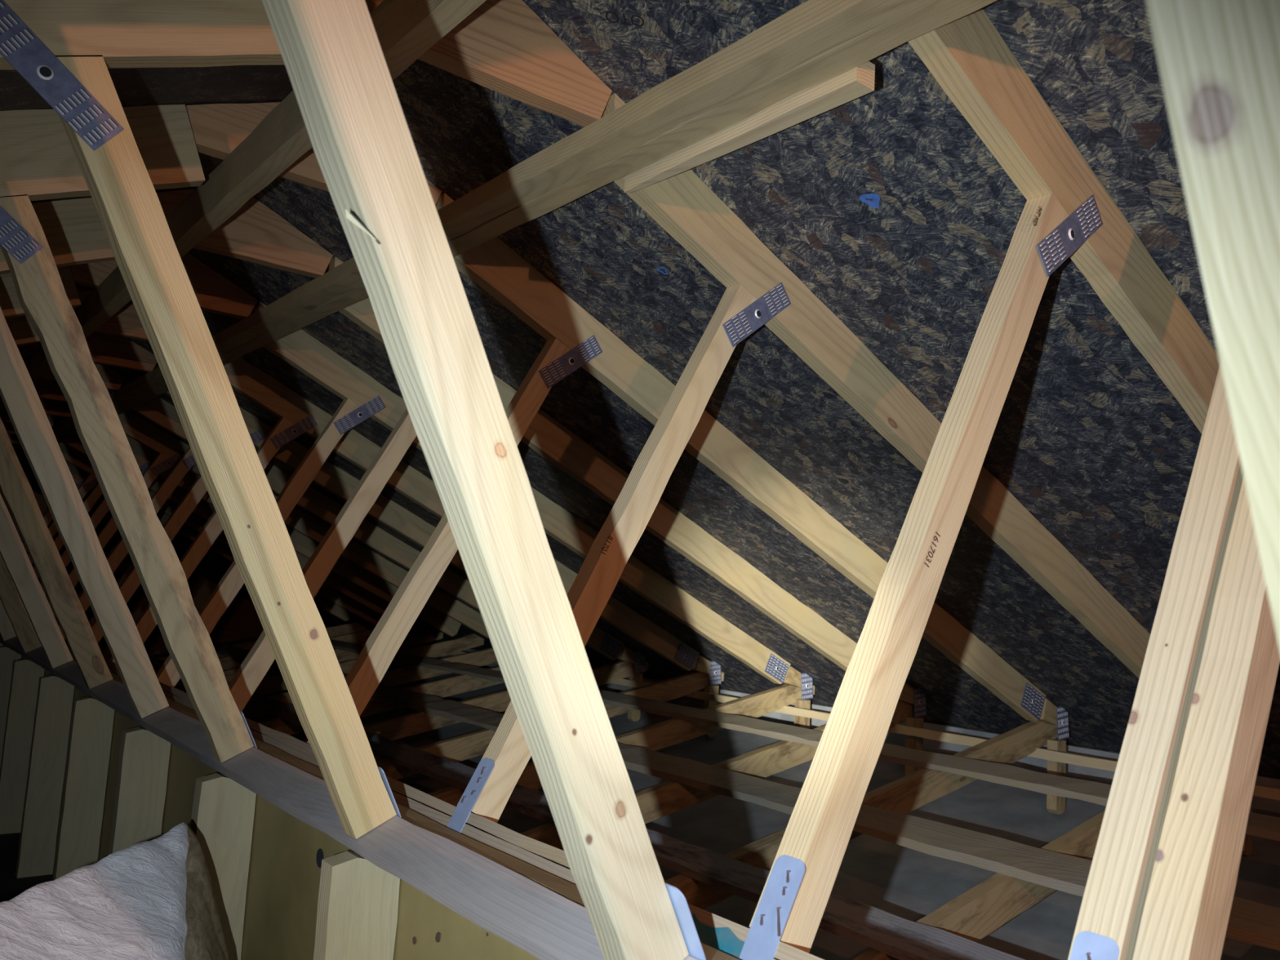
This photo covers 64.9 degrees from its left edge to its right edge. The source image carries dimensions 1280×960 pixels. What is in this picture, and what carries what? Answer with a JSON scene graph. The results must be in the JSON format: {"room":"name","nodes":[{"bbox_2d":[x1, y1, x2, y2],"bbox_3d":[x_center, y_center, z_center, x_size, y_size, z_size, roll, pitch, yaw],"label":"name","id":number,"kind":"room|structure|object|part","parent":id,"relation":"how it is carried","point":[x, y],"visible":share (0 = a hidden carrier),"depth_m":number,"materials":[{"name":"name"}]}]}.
{"room":"attic","nodes":[
{"label":"attic","id":0,"kind":"room"},
{"bbox_2d":[0,832,53,902],"bbox_3d":[-3.510,1.336,3.132,2.667,0.350,12.600,8,-8,-38],"label":"floor","id":1,"kind":"structure","parent":0,"point":[11,886],"depth_m":3.20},
{"bbox_2d":[0,646,21,767],"bbox_3d":[-2.673,1.011,4.199,0.101,0.626,0.038,8,-8,-38],"label":"stud","id":2,"kind":"object","parent":1,"relation":"on","point":[7,656],"visible":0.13,"depth_m":4.20,"materials":[{"name":"brown wood"}]},
{"bbox_2d":[0,658,44,834],"bbox_3d":[-2.293,0.979,3.723,0.100,0.626,0.038,8,-8,-38],"label":"stud","id":3,"kind":"object","parent":1,"relation":"on","point":[25,676],"visible":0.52,"depth_m":3.70,"materials":[{"name":"brown wood"}]},
{"bbox_2d":[15,675,74,878],"bbox_3d":[-1.914,0.947,3.246,0.100,0.626,0.038,8,-8,-38],"label":"stud","id":4,"kind":"object","parent":1,"relation":"on","point":[52,717],"visible":0.95,"depth_m":3.23,"materials":[{"name":"brown wood"}]},
{"bbox_2d":[52,696,114,880],"bbox_3d":[-1.534,0.915,2.770,0.100,0.626,0.038,8,-8,-38],"label":"stud","id":5,"kind":"object","parent":1,"relation":"on","point":[89,746],"visible":0.69,"depth_m":2.76,"materials":[{"name":"brown wood"}]},
{"bbox_2d":[107,727,170,854],"bbox_3d":[-1.155,0.883,2.293,0.100,0.626,0.038,8,-8,-38],"label":"stud","id":6,"kind":"object","parent":1,"relation":"on","point":[144,755],"visible":0.48,"depth_m":2.29,"materials":[{"name":"brown wood"}]},
{"bbox_2d":[191,773,256,959],"bbox_3d":[-0.776,0.852,1.817,0.101,0.626,0.038,8,-8,-38],"label":"stud","id":7,"kind":"object","parent":1,"relation":"on","point":[223,811],"visible":0.59,"depth_m":1.83,"materials":[{"name":"brown wood"}]},
{"bbox_2d":[2,644,539,959],"bbox_3d":[-1.793,0.963,3.180,0.011,0.595,9.100,8,-8,-38],"label":"wall sheathing","id":8,"kind":"object","parent":1,"relation":"on","point":[287,853],"visible":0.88,"depth_m":1.70,"materials":[{"name":"beige wood"}]},
{"bbox_2d":[313,850,399,959],"bbox_3d":[-0.396,0.820,1.340,0.100,0.626,0.038,8,-8,-38],"label":"stud","id":9,"kind":"object","parent":1,"relation":"on","point":[357,902],"visible":0.86,"depth_m":1.35,"materials":[{"name":"brown wood"}]},
{"bbox_3d":[-0.674,0.968,0.679,0.600,0.155,1.400,8,-8,-38],"label":"insulation batt","id":10,"kind":"object","parent":1,"relation":"on","visible":0},
{"bbox_2d":[0,822,229,959],"bbox_3d":[-0.562,0.722,1.129,0.471,0.432,1.184,3,-6,6],"label":"pillow","id":11,"kind":"object","parent":10,"relation":"on","point":[155,899],"visible":1,"depth_m":1.36,"materials":[{"name":"white fabric"}]},
{"bbox_2d":[0,489,263,659],"bbox_3d":[-5.994,0.626,9.297,6.200,2.250,0.050,8,-8,-38],"label":"wall","id":12,"kind":"structure","parent":0,"point":[240,620],"depth_m":10.14,"materials":[{"name":"black"}]},
{"bbox_2d":[0,64,293,291],"bbox_3d":[-3.380,-0.262,3.342,2.581,1.061,12.600,8,-8,-38],"label":"roof sheathing","id":13,"kind":"structure","parent":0,"point":[233,84],"depth_m":1.77,"materials":[{"name":"brown wood"}]},
{"bbox_2d":[11,0,1279,778],"bbox_3d":[-1.027,0.345,5.175,3.484,1.589,12.600,8,-8,-38],"label":"roof sheathing","id":14,"kind":"structure","parent":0,"point":[1088,437],"depth_m":2.09,"materials":[{"name":"black"}]},
{"bbox_2d":[605,11,644,26],"bbox_3d":[-0.023,-0.706,1.543,0.065,0.001,0.021,16,-22,18],"label":"print","id":15,"kind":"object","parent":14,"relation":"attached to","point":[608,12],"depth_m":1.54},
{"bbox_2d":[657,266,668,274],"bbox_3d":[0.049,-0.439,2.114,0.026,0.001,0.026,37,-24,-31],"label":"paint mark","id":16,"kind":"object","parent":14,"relation":"attached to","point":[658,269],"visible":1,"depth_m":2.11,"materials":[{"name":"blue paint"}]},
{"bbox_2d":[858,193,879,208],"bbox_3d":[0.388,-0.468,1.687,0.037,0.001,0.036,37,-24,-31],"label":"paint mark","id":17,"kind":"object","parent":14,"relation":"attached to","point":[875,204],"visible":1,"depth_m":1.69,"materials":[{"name":"blue paint"}]},
{"bbox_2d":[151,635,1279,959],"bbox_3d":[-1.204,1.462,4.960,3.208,0.669,12.600,8,-8,-38],"label":"floor","id":18,"kind":"structure","parent":0,"point":[904,882],"depth_m":3.53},
{"bbox_2d":[7,433,374,661],"bbox_3d":[-4.275,0.554,6.880,5.300,1.948,0.084,8,-8,-38],"label":"roof truss","id":19,"kind":"object","parent":18,"relation":"on","point":[79,476],"visible":0.08,"depth_m":7.73,"materials":[{"name":"brown wood"}]},
{"bbox_3d":[-3.954,0.041,7.118,0.185,0.046,0.004,-39,20,-34],"label":"nail plate","id":20,"kind":"part","parent":19,"relation":"part of","materials":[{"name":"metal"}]},
{"bbox_2d":[2,422,382,675],"bbox_3d":[-3.895,0.522,6.403,5.300,1.948,0.084,8,-8,-38],"label":"roof truss","id":21,"kind":"object","parent":18,"relation":"on","point":[72,455],"visible":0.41,"depth_m":7.11,"materials":[{"name":"brown wood"}]},
{"bbox_3d":[-3.574,0.009,6.641,0.185,0.046,0.004,-39,20,-34],"label":"nail plate","id":22,"kind":"part","parent":21,"relation":"part of","materials":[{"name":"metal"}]},
{"bbox_2d":[0,408,443,695],"bbox_3d":[-3.516,0.490,5.927,5.300,1.948,0.084,8,-8,-38],"label":"roof truss","id":23,"kind":"object","parent":18,"relation":"on","point":[203,509],"visible":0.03,"depth_m":6.85,"materials":[{"name":"brown wood"}]},
{"bbox_2d":[2,398,484,697],"bbox_3d":[-3.136,0.459,5.450,5.300,1.948,0.084,8,-8,-38],"label":"roof truss","id":24,"kind":"object","parent":18,"relation":"on","point":[144,456],"visible":0.26,"depth_m":6.40,"materials":[{"name":"brown wood"}]},
{"bbox_3d":[-2.815,-0.055,5.688,0.185,0.046,0.004,-39,20,-34],"label":"nail plate","id":25,"kind":"part","parent":24,"relation":"part of","materials":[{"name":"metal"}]},
{"bbox_2d":[0,350,502,735],"bbox_3d":[-2.377,0.395,4.497,5.300,1.948,0.084,8,-8,-38],"label":"roof truss","id":26,"kind":"object","parent":18,"relation":"on","point":[157,410],"visible":0.17,"depth_m":5.05,"materials":[{"name":"brown wood"}]},
{"bbox_3d":[-2.056,-0.118,4.735,0.185,0.046,0.004,-39,20,-34],"label":"nail plate","id":27,"kind":"part","parent":26,"relation":"part of","materials":[{"name":"metal"}]},
{"bbox_2d":[33,378,497,718],"bbox_3d":[-2.757,0.427,4.973,5.300,1.948,0.084,8,-8,-38],"label":"roof truss","id":28,"kind":"object","parent":18,"relation":"on","point":[171,450],"visible":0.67,"depth_m":5.68,"materials":[{"name":"brown wood"}]},
{"bbox_3d":[-2.436,-0.086,5.212,0.185,0.046,0.004,-39,20,-34],"label":"nail plate","id":29,"kind":"part","parent":28,"relation":"part of","materials":[{"name":"metal"}]},
{"bbox_2d":[0,331,648,744],"bbox_3d":[-1.998,0.363,4.020,5.300,1.948,0.084,8,-8,-38],"label":"roof truss","id":30,"kind":"object","parent":18,"relation":"on","point":[106,349],"visible":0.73,"depth_m":4.49,"materials":[{"name":"brown wood"}]},
{"bbox_3d":[-1.677,-0.150,4.259,0.185,0.046,0.004,-39,20,-34],"label":"nail plate","id":31,"kind":"part","parent":30,"relation":"part of","materials":[{"name":"metal"}]},
{"bbox_3d":[-0.153,0.896,5.402,0.130,0.085,0.004,37,-24,-31],"label":"nail plate","id":32,"kind":"part","parent":30,"relation":"part of","materials":[{"name":"metal"}]},
{"bbox_3d":[-0.027,1.188,5.513,0.060,0.255,0.038,8,-8,-38],"label":"hanging post","id":33,"kind":"part","parent":30,"relation":"part of","materials":[{"name":"brown wood"}]},
{"bbox_3d":[-0.001,0.996,5.516,0.075,0.120,0.004,1,-3,-38],"label":"nail plate","id":34,"kind":"part","parent":30,"relation":"part of","materials":[{"name":"metal"}]},
{"bbox_2d":[0,289,724,779],"bbox_3d":[-1.619,0.331,3.544,5.300,1.948,0.084,8,-8,-38],"label":"roof truss","id":35,"kind":"object","parent":18,"relation":"on","point":[298,416],"visible":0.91,"depth_m":3.80,"materials":[{"name":"brown wood"}]},
{"bbox_3d":[-1.298,-0.182,3.782,0.185,0.046,0.004,-39,20,-34],"label":"nail plate","id":36,"kind":"part","parent":35,"relation":"part of","materials":[{"name":"metal"}]},
{"bbox_3d":[0.227,0.864,4.926,0.130,0.085,0.004,37,-24,-31],"label":"nail plate","id":37,"kind":"part","parent":35,"relation":"part of","materials":[{"name":"metal"}]},
{"bbox_3d":[0.353,1.156,5.037,0.062,0.255,0.038,8,-8,-38],"label":"hanging post","id":38,"kind":"part","parent":35,"relation":"part of","materials":[{"name":"brown wood"}]},
{"bbox_3d":[0.378,0.964,5.040,0.075,0.120,0.004,1,-3,-38],"label":"nail plate","id":39,"kind":"part","parent":35,"relation":"part of","materials":[{"name":"metal"}]},
{"bbox_2d":[0,252,814,817],"bbox_3d":[-1.239,0.299,3.067,5.300,1.948,0.084,8,-8,-38],"label":"roof truss","id":40,"kind":"object","parent":18,"relation":"on","point":[364,397],"visible":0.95,"depth_m":3.23,"materials":[{"name":"brown wood"}]},
{"bbox_3d":[-0.918,-0.214,3.305,0.185,0.046,0.004,-39,20,-34],"label":"nail plate","id":41,"kind":"part","parent":40,"relation":"part of","materials":[{"name":"metal"}]},
{"bbox_3d":[0.606,0.832,4.449,0.130,0.085,0.004,37,-24,-31],"label":"nail plate","id":42,"kind":"part","parent":40,"relation":"part of","materials":[{"name":"metal"}]},
{"bbox_3d":[0.732,1.125,4.560,0.061,0.255,0.038,8,-8,-38],"label":"hanging post","id":43,"kind":"part","parent":40,"relation":"part of","materials":[{"name":"brown wood"}]},
{"bbox_3d":[0.758,0.932,4.563,0.075,0.120,0.004,1,-3,-38],"label":"nail plate","id":44,"kind":"part","parent":40,"relation":"part of","materials":[{"name":"metal"}]},
{"bbox_2d":[0,188,926,859],"bbox_3d":[-0.860,0.267,2.591,5.300,1.948,0.084,8,-8,-38],"label":"roof truss","id":45,"kind":"object","parent":18,"relation":"on","point":[74,232],"visible":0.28,"depth_m":2.58,"materials":[{"name":"brown wood"}]},
{"bbox_2d":[147,654,1025,959],"bbox_3d":[-1.249,1.111,4.371,0.118,0.051,7.900,8,-8,-38],"label":"brace","id":46,"kind":"object","parent":45,"relation":"attached to","point":[897,937],"visible":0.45,"depth_m":2.50,"materials":[{"name":"brown wood"}]},
{"bbox_2d":[213,642,1279,951],"bbox_3d":[-0.897,1.071,4.718,0.143,0.058,7.800,8,-8,-38],"label":"brace","id":47,"kind":"object","parent":45,"relation":"attached to","point":[1249,922],"visible":0.56,"depth_m":2.68,"materials":[{"name":"brown wood"}]},
{"bbox_2d":[329,639,1279,840],"bbox_3d":[-0.484,1.027,5.050,0.108,0.048,7.800,8,-8,-38],"label":"brace","id":48,"kind":"object","parent":45,"relation":"attached to","point":[1260,825],"visible":0.62,"depth_m":3.34,"materials":[{"name":"brown wood"}]},
{"bbox_3d":[1.112,1.093,4.084,0.061,0.255,0.038,8,-8,-38],"label":"hanging post","id":49,"kind":"part","parent":45,"relation":"part of","materials":[{"name":"brown wood"}]},
{"bbox_3d":[1.137,0.900,4.087,0.075,0.120,0.004,1,-3,-38],"label":"nail plate","id":50,"kind":"part","parent":45,"relation":"part of","materials":[{"name":"metal"}]},
{"bbox_2d":[0,102,1069,909],"bbox_3d":[-0.480,0.236,2.114,5.300,1.948,0.084,8,-8,-38],"label":"roof truss","id":51,"kind":"object","parent":18,"relation":"on","point":[38,161],"visible":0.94,"depth_m":2.02,"materials":[{"name":"brown wood"}]},
{"bbox_3d":[-1.067,-0.439,1.641,0.004,0.046,0.185,-5,-48,51],"label":"nail plate","id":52,"kind":"part","parent":51,"relation":"part of","materials":[{"name":"metal"}]},
{"bbox_3d":[-0.159,-0.278,2.352,0.185,0.046,0.004,-39,20,-34],"label":"nail plate","id":53,"kind":"part","parent":51,"relation":"part of","materials":[{"name":"metal"}]},
{"bbox_3d":[1.365,0.768,3.496,0.130,0.085,0.004,37,-24,-31],"label":"nail plate","id":54,"kind":"part","parent":51,"relation":"part of","materials":[{"name":"metal"}]},
{"bbox_3d":[1.490,1.061,3.607,0.062,0.255,0.038,8,-8,-38],"label":"hanging post","id":55,"kind":"part","parent":51,"relation":"part of","materials":[{"name":"brown wood"}]},
{"bbox_3d":[1.516,0.869,3.610,0.075,0.120,0.004,1,-3,-38],"label":"nail plate","id":56,"kind":"part","parent":51,"relation":"part of","materials":[{"name":"metal"}]},
{"bbox_2d":[0,0,1253,959],"bbox_3d":[-0.101,0.204,1.637,5.300,1.948,0.084,8,-8,-38],"label":"roof truss","id":57,"kind":"object","parent":18,"relation":"on","point":[65,50],"visible":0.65,"depth_m":1.45,"materials":[{"name":"brown wood"}]},
{"bbox_3d":[-0.687,-0.471,1.164,0.004,0.046,0.185,-5,-48,51],"label":"nail plate","id":58,"kind":"part","parent":57,"relation":"part of","materials":[{"name":"metal"}]},
{"bbox_2d":[0,0,486,409],"bbox_3d":[-1.832,-0.477,3.245,0.043,0.089,9.100,8,-8,-38],"label":"brace","id":59,"kind":"object","parent":57,"relation":"attached to","point":[405,29],"visible":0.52,"depth_m":1.75,"materials":[{"name":"brown wood"}]},
{"bbox_3d":[0.220,-0.309,1.876,0.185,0.046,0.004,-39,20,-34],"label":"nail plate","id":60,"kind":"part","parent":57,"relation":"part of","materials":[{"name":"metal"}]},
{"bbox_3d":[1.870,1.029,3.130,0.061,0.255,0.038,8,-8,-38],"label":"hanging post","id":61,"kind":"part","parent":57,"relation":"part of","materials":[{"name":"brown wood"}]},
{"bbox_2d":[262,0,1279,959],"bbox_3d":[0.283,0.172,1.156,5.300,1.948,0.098,8,-8,-38],"label":"roof truss","id":62,"kind":"object","parent":18,"relation":"on","point":[361,139],"visible":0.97,"depth_m":0.87,"materials":[{"name":"brown wood"}]},
{"bbox_2d":[0,634,697,959],"bbox_3d":[-1.806,0.605,3.193,0.071,0.051,9.100,8,-8,-38],"label":"plate","id":63,"kind":"object","parent":62,"relation":"attached to","point":[511,906],"visible":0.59,"depth_m":1.26,"materials":[{"name":"beige wood"}]},
{"bbox_2d":[1145,0,1279,649],"bbox_3d":[0.598,-0.187,0.650,5.090,1.315,0.038,8,-8,-38],"label":"roof truss","id":64,"kind":"object","parent":63,"relation":"on","point":[1219,60],"visible":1,"depth_m":0.33,"materials":[{"name":"brown wood"}]},
{"bbox_2d":[71,653,739,959],"bbox_3d":[-1.750,0.627,3.237,0.078,0.066,9.100,8,-8,-38],"label":"board","id":65,"kind":"object","parent":62,"relation":"attached to","point":[568,891],"visible":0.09,"depth_m":1.31,"materials":[{"name":"brown wood"}]},
{"bbox_2d":[68,648,776,959],"bbox_3d":[-1.694,0.649,3.280,0.078,0.084,9.100,8,-8,-38],"label":"board","id":66,"kind":"object","parent":62,"relation":"attached to","point":[723,940],"visible":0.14,"depth_m":1.35,"materials":[{"name":"brown wood"}]},
{"bbox_2d":[65,642,823,959],"bbox_3d":[-1.681,0.623,3.292,0.063,0.043,9.100,8,-8,-38],"label":"board","id":67,"kind":"object","parent":66,"relation":"on","point":[784,951],"visible":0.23,"depth_m":1.38,"materials":[{"name":"brown wood"}]},
{"bbox_2d":[1067,364,1279,959],"bbox_3d":[0.436,-0.170,0.852,5.090,1.320,0.085,8,-8,-38],"label":"roof truss","id":68,"kind":"object","parent":67,"relation":"on","point":[1161,884],"visible":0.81,"depth_m":0.83,"materials":[{"name":"brown wood"}]},
{"bbox_2d":[17,0,996,460],"bbox_3d":[-1.518,-0.396,3.490,0.053,0.041,9.100,8,-8,-38],"label":"purlin","id":69,"kind":"object","parent":62,"relation":"attached to","point":[929,15],"visible":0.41,"depth_m":1.48,"materials":[{"name":"brown wood"}]},
{"bbox_2d":[13,0,927,457],"bbox_3d":[-1.559,-0.402,3.457,0.057,0.042,9.100,8,-8,-38],"label":"brace","id":70,"kind":"object","parent":69,"relation":"attached to","point":[812,28],"visible":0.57,"depth_m":1.49,"materials":[{"name":"brown wood"}]},
{"bbox_2d":[623,61,875,194],"bbox_3d":[0.134,-0.509,1.484,0.036,0.036,0.500,8,-8,-38],"label":"brace","id":71,"kind":"object","parent":69,"relation":"attached to","point":[806,104],"visible":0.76,"depth_m":1.42,"materials":[{"name":"brown wood"}]},
{"bbox_2d":[408,644,1279,800],"bbox_3d":[-0.070,1.093,5.439,0.024,0.037,7.700,8,-8,-38],"label":"brace","id":72,"kind":"object","parent":62,"relation":"attached to","point":[1267,792],"visible":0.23,"depth_m":3.85,"materials":[{"name":"brown wood"}]},
{"bbox_3d":[0.600,-0.341,1.399,0.185,0.046,0.004,-39,20,-34],"label":"nail plate","id":73,"kind":"part","parent":62,"relation":"part of","materials":[{"name":"metal"}]},
{"bbox_2d":[324,625,1279,817],"bbox_3d":[0.070,1.330,5.983,0.040,0.300,12.600,8,-8,-38],"label":"wall","id":74,"kind":"structure","parent":0,"point":[1268,806],"depth_m":4.33,"materials":[{"name":"brown wood"}]}
]}

